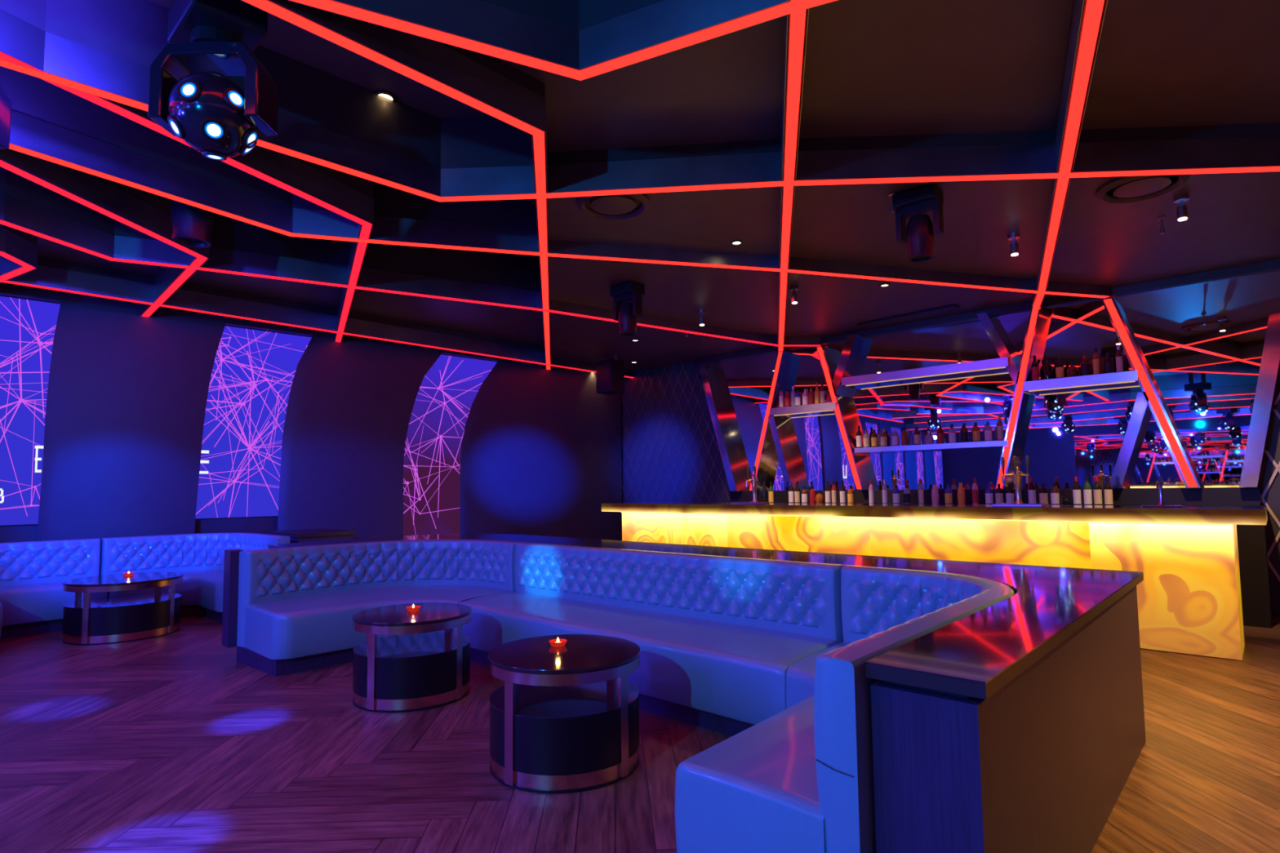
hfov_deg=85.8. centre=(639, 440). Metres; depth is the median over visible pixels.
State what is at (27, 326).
video screen
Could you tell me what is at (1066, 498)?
bottle
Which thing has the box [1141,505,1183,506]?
round tray
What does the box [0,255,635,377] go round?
ceiling panel
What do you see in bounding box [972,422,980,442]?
bottle
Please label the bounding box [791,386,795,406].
bottle
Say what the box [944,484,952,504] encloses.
bottle
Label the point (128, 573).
tealight candle
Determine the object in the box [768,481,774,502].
bottle
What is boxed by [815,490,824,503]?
bottle
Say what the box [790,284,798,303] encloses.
track spotlight
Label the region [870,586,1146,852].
cabinet
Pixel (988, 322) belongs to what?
post
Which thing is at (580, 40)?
ceiling panel
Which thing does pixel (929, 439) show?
bottle
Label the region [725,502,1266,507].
countertop
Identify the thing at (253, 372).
video screen
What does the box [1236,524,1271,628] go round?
cabinet
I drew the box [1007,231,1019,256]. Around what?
track spotlight
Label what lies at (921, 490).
bottle
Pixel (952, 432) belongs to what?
bottle
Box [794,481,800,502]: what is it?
bottle
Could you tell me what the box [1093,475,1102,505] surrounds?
bottle
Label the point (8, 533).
wall
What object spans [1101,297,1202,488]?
post
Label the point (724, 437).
post
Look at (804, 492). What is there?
bottle
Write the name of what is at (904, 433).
bottle
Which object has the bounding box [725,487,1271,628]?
countertop
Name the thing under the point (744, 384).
mirror
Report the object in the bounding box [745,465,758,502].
tower
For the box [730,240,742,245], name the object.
recessed light
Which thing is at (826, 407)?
shelf
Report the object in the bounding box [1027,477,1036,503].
bottle
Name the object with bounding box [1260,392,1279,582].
lattice
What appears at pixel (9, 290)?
trim
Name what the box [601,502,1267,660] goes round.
bar
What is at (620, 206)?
ceiling vent
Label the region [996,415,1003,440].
bottle
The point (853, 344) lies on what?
post
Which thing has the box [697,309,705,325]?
track spotlight
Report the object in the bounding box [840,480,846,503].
bottle
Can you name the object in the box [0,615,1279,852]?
floor
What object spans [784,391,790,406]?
bottle
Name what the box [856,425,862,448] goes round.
bottle
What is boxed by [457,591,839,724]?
seat cushion
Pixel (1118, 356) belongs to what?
bottle
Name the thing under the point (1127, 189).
ceiling vent
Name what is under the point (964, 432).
bottle
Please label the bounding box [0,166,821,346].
ceiling panel
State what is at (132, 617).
round table
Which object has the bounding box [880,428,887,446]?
bottle
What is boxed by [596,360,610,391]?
speaker grille
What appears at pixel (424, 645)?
shelf
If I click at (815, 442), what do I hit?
mirror
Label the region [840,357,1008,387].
shelf
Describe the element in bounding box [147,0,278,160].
light
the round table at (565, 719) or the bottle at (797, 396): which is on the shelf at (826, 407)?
the bottle at (797, 396)
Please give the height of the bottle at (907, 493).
0.243 m
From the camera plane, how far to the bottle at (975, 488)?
7.87 m
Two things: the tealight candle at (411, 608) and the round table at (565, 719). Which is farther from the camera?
the tealight candle at (411, 608)
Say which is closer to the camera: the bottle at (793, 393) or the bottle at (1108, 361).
the bottle at (1108, 361)
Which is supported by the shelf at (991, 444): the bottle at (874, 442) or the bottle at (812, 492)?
the bottle at (874, 442)
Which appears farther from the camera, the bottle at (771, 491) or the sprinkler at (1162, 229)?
the bottle at (771, 491)
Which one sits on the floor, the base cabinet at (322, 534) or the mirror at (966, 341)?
the base cabinet at (322, 534)
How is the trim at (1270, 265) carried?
attached to the wall at (1272, 497)
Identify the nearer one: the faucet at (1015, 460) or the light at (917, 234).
the light at (917, 234)
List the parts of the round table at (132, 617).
leg, leg, leg, leg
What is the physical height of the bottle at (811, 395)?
0.243 m
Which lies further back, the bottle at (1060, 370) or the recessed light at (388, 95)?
the bottle at (1060, 370)
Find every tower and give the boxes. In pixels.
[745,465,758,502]
[1000,455,1029,502]
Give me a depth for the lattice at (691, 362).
11.87 m
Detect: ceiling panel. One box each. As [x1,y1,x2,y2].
[0,0,373,342]
[0,0,1279,201]
[0,66,1110,297]
[0,148,209,316]
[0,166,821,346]
[0,223,38,282]
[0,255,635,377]
[240,0,551,369]
[288,0,838,80]
[777,0,808,351]
[1031,0,1107,306]
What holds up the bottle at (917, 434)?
on the shelf at (991, 444)
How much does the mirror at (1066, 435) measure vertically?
1.120 m
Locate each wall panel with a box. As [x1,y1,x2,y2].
[37,294,227,541]
[277,332,444,538]
[459,360,622,540]
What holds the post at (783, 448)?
on the countertop at (1251, 539)
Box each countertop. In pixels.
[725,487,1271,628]
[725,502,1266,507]
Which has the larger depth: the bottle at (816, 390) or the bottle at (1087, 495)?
the bottle at (816, 390)
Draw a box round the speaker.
[595,353,624,395]
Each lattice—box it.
[620,361,729,502]
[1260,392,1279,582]
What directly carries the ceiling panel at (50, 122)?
attached to the ceiling at (283, 37)
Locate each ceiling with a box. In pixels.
[36,0,1279,346]
[147,0,538,259]
[547,171,1279,370]
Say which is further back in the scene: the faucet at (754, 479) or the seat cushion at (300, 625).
the faucet at (754, 479)
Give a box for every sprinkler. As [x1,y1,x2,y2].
[888,191,895,213]
[1157,215,1165,234]
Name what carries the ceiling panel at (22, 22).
attached to the ceiling at (283, 37)
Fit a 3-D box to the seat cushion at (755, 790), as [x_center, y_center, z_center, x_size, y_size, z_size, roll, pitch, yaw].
[0.807,1.200,2.817,0.900,0.326,1.930,-4,-5,42]
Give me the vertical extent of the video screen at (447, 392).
2.707 m
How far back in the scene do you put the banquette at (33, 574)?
7.00 m
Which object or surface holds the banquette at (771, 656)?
on the floor
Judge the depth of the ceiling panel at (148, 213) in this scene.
5.00 m
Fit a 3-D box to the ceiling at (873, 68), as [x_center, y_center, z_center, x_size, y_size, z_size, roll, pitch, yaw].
[0.046,-2.105,4.658,13.194,0.268,11.271,-4,-5,42]
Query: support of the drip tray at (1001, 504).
on the bar
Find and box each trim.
[0,282,510,361]
[697,258,1279,364]
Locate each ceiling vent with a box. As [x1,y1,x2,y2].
[576,193,649,219]
[857,304,959,326]
[1095,174,1190,203]
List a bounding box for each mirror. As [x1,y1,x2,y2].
[700,351,777,490]
[778,412,855,490]
[844,369,1015,447]
[851,319,1000,376]
[861,447,1003,489]
[1013,383,1142,488]
[1036,270,1279,487]
[1124,408,1186,488]
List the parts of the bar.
onyx panel, onyx panel, onyx panel, onyx panel, onyx panel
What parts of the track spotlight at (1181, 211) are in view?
arm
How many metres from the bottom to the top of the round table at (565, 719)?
0.520 m
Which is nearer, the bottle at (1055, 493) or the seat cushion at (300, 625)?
the seat cushion at (300, 625)
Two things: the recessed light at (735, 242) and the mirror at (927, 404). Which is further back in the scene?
the mirror at (927, 404)
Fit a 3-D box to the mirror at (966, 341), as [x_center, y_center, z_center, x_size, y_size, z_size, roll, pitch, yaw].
[3.649,-1.204,8.971,1.898,0.514,0.020,-4,-5,42]
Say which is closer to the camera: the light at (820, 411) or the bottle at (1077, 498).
the bottle at (1077, 498)
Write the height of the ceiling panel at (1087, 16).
0.559 m
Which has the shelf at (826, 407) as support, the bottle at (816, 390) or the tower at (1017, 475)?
the bottle at (816, 390)
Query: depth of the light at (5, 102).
3.28 m
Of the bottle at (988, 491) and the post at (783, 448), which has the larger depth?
the post at (783, 448)
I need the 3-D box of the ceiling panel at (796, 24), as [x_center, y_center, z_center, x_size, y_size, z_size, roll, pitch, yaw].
[0.987,-1.974,4.593,0.102,0.559,11.932,-1,-4,11]
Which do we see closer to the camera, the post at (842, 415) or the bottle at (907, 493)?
the bottle at (907, 493)
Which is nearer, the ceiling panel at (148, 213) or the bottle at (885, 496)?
the ceiling panel at (148, 213)
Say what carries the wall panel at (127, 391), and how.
on the floor
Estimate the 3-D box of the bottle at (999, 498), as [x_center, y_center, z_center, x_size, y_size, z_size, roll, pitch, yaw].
[4.024,0.600,7.718,0.084,0.243,0.084,-4,-5,42]
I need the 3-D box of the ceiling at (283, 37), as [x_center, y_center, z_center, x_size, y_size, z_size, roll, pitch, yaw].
[-3.648,-2.466,1.394,14.177,0.100,22.300,-4,-5,42]
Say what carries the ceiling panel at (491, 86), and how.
attached to the ceiling at (283, 37)
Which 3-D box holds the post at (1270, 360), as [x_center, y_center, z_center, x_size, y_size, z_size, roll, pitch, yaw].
[5.966,-0.373,6.595,0.433,1.623,0.259,-4,-5,42]
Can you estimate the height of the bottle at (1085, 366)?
0.243 m
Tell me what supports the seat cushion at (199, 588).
on the banquette at (33, 574)
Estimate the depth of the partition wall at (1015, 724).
2.06 m
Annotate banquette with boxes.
[0,533,289,639]
[236,539,1014,852]
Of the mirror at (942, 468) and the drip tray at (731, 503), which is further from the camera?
the mirror at (942, 468)
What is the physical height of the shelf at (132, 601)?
0.005 m
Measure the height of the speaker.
0.760 m
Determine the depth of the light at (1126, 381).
7.50 m
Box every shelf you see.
[63,592,181,608]
[352,632,470,658]
[489,678,639,719]
[769,401,837,417]
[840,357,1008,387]
[854,440,1008,453]
[1023,370,1138,393]
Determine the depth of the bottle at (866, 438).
9.16 m
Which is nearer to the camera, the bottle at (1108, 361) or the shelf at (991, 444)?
the bottle at (1108, 361)
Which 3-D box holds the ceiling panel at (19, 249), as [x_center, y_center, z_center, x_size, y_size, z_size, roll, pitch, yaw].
[-5.797,-1.801,5.912,1.028,0.558,2.566,1,-4,-24]
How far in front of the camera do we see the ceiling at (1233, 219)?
6.20 m
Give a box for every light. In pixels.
[0,84,11,149]
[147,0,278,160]
[170,199,213,248]
[373,90,396,102]
[609,280,644,336]
[620,511,1228,525]
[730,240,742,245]
[773,410,830,416]
[845,367,1005,386]
[879,283,889,287]
[893,182,943,262]
[1028,381,1135,391]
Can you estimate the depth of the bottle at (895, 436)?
8.90 m
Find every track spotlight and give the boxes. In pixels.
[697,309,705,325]
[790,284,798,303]
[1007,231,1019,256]
[1173,193,1189,221]
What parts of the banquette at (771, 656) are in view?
backrest, backrest, backrest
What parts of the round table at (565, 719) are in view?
leg, leg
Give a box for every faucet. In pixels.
[745,466,751,486]
[752,465,756,486]
[1000,456,1012,484]
[1013,456,1017,484]
[1020,455,1029,483]
[1141,477,1183,506]
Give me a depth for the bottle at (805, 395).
9.81 m
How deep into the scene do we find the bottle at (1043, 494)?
7.39 m
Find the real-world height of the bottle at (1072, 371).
0.178 m
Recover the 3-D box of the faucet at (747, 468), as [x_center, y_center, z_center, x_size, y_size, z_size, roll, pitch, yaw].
[1.290,0.419,8.174,0.058,0.251,0.088,-4,-5,42]
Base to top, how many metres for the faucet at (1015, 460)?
0.251 m
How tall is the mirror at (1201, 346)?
2.085 m
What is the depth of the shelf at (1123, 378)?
7.49 m
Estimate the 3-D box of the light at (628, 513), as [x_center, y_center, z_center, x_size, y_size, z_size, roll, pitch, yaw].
[2.010,0.776,7.070,6.140,0.012,0.020,-4,-5,42]
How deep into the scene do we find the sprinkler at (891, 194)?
4.99 m
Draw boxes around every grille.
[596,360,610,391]
[998,502,1042,504]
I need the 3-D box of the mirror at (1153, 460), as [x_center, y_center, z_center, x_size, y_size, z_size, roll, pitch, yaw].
[5.409,0.081,7.274,0.511,0.830,0.020,-4,-5,42]
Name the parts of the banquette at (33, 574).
backrest, backrest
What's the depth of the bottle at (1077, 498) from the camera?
7.19 m
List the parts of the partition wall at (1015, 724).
panel, counter glass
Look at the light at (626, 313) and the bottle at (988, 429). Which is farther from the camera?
the bottle at (988, 429)
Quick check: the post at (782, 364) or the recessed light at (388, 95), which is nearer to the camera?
the recessed light at (388, 95)
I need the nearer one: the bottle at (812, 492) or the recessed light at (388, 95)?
the recessed light at (388, 95)
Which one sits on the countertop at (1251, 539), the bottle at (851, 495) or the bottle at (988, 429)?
the bottle at (851, 495)
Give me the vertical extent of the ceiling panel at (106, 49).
0.557 m
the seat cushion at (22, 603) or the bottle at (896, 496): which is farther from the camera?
the bottle at (896, 496)
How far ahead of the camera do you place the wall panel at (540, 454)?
11.35 m
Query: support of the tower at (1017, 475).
on the bar
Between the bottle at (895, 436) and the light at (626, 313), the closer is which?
the light at (626, 313)
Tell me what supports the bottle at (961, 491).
on the countertop at (1251, 539)
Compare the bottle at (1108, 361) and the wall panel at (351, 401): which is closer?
the bottle at (1108, 361)
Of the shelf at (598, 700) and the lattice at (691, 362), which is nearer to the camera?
the shelf at (598, 700)
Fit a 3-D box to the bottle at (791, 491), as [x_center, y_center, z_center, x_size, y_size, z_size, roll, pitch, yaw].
[2.086,0.712,9.500,0.076,0.308,0.076,-4,-5,42]
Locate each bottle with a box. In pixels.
[761,481,767,502]
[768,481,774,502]
[778,387,783,407]
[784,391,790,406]
[788,481,794,502]
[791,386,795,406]
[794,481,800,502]
[795,390,800,405]
[801,485,808,503]
[802,389,808,404]
[808,388,814,404]
[809,485,816,503]
[814,382,819,404]
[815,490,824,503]
[820,382,825,403]
[825,480,831,503]
[831,480,836,503]
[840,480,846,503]
[847,485,854,503]
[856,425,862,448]
[862,430,870,447]
[868,480,874,503]
[871,429,878,447]
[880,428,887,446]
[882,480,888,503]
[891,427,898,446]
[893,484,900,503]
[901,427,908,445]
[903,484,911,503]
[913,426,920,444]
[918,479,924,504]
[924,431,933,444]
[931,483,938,504]
[936,425,944,444]
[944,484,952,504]
[948,424,956,443]
[957,482,965,504]
[960,423,968,442]
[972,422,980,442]
[972,478,978,504]
[984,422,992,441]
[985,484,993,504]
[995,483,1004,503]
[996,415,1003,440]
[1005,483,1014,502]
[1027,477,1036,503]
[1031,355,1039,381]
[1039,483,1048,503]
[1043,359,1052,379]
[1049,483,1059,505]
[1055,358,1064,378]
[1060,488,1073,505]
[1066,362,1078,377]
[1072,476,1081,505]
[1080,355,1089,376]
[1083,476,1092,505]
[1092,347,1100,374]
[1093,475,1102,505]
[1103,352,1113,373]
[1103,475,1113,505]
[1115,345,1123,372]
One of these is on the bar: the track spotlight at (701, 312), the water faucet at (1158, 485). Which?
the water faucet at (1158, 485)
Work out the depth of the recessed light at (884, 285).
7.29 m
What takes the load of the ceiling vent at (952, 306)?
in the ceiling at (1233, 219)
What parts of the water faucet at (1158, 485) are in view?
spout, stem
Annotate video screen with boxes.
[0,296,60,525]
[195,325,311,518]
[403,354,497,536]
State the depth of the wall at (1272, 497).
11.69 m
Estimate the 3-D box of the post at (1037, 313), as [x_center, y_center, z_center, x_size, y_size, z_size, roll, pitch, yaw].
[4.427,-0.496,8.014,0.583,2.106,0.271,-4,-5,42]
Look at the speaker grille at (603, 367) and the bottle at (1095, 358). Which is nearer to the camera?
the bottle at (1095, 358)
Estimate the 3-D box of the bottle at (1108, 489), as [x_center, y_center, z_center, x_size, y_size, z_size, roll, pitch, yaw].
[4.775,0.511,7.030,0.076,0.308,0.076,-4,-5,42]
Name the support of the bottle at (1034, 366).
on the shelf at (1123, 378)
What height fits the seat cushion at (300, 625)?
0.326 m
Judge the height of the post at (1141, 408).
0.994 m
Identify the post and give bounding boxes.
[697,365,746,491]
[748,351,791,491]
[768,416,801,490]
[816,346,870,489]
[825,333,864,402]
[977,312,1024,383]
[995,303,1046,488]
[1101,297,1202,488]
[1110,391,1150,488]
[1239,313,1279,487]
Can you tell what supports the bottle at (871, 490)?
on the countertop at (1251, 539)
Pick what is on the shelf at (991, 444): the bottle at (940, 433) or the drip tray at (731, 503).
the bottle at (940, 433)
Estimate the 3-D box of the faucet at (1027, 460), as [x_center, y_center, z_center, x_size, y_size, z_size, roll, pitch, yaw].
[3.451,0.258,6.190,0.091,0.251,0.089,-4,-5,42]
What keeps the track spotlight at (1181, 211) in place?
attached to the ceiling at (1233, 219)
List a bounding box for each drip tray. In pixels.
[729,502,769,504]
[991,502,1048,506]
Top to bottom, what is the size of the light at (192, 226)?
0.702 m
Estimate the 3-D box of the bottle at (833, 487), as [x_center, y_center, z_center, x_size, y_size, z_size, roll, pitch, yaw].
[2.555,0.677,9.070,0.064,0.308,0.064,-4,-5,42]
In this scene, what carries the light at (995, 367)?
attached to the shelf at (996, 364)
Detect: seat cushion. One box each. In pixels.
[0,581,107,638]
[107,569,223,612]
[244,585,512,659]
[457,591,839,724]
[674,641,852,852]
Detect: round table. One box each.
[62,572,183,645]
[351,602,471,712]
[487,634,640,794]
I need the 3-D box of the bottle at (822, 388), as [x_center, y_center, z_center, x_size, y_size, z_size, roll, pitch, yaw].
[2.558,-0.666,9.660,0.064,0.308,0.064,-4,-5,42]
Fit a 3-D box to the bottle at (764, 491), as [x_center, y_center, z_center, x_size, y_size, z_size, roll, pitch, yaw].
[1.771,0.736,9.791,0.076,0.308,0.074,-4,-5,42]
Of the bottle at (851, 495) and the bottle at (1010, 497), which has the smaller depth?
the bottle at (1010, 497)
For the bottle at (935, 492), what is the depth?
8.16 m
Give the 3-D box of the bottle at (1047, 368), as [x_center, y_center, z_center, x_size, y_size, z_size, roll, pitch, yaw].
[4.605,-0.799,7.780,0.084,0.243,0.082,-4,-5,42]
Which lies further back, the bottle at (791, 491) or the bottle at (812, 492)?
the bottle at (791, 491)
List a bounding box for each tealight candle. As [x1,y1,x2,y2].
[122,571,134,575]
[405,604,420,611]
[548,636,567,646]
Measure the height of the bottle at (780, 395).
0.308 m
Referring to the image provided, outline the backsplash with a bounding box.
[728,487,1261,506]
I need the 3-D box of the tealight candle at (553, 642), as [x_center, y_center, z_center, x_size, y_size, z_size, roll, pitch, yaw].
[-0.408,0.997,3.425,0.092,0.042,0.092,-4,-5,42]
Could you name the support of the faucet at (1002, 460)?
on the tower at (1017, 475)
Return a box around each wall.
[0,295,493,542]
[222,533,1146,852]
[620,270,1279,615]
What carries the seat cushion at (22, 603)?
on the banquette at (33, 574)
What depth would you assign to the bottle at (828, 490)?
9.10 m
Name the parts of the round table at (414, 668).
leg, leg, leg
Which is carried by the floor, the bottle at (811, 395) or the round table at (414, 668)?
the round table at (414, 668)
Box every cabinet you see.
[266,528,355,542]
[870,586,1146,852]
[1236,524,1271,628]
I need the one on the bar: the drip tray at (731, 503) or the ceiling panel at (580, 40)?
the drip tray at (731, 503)

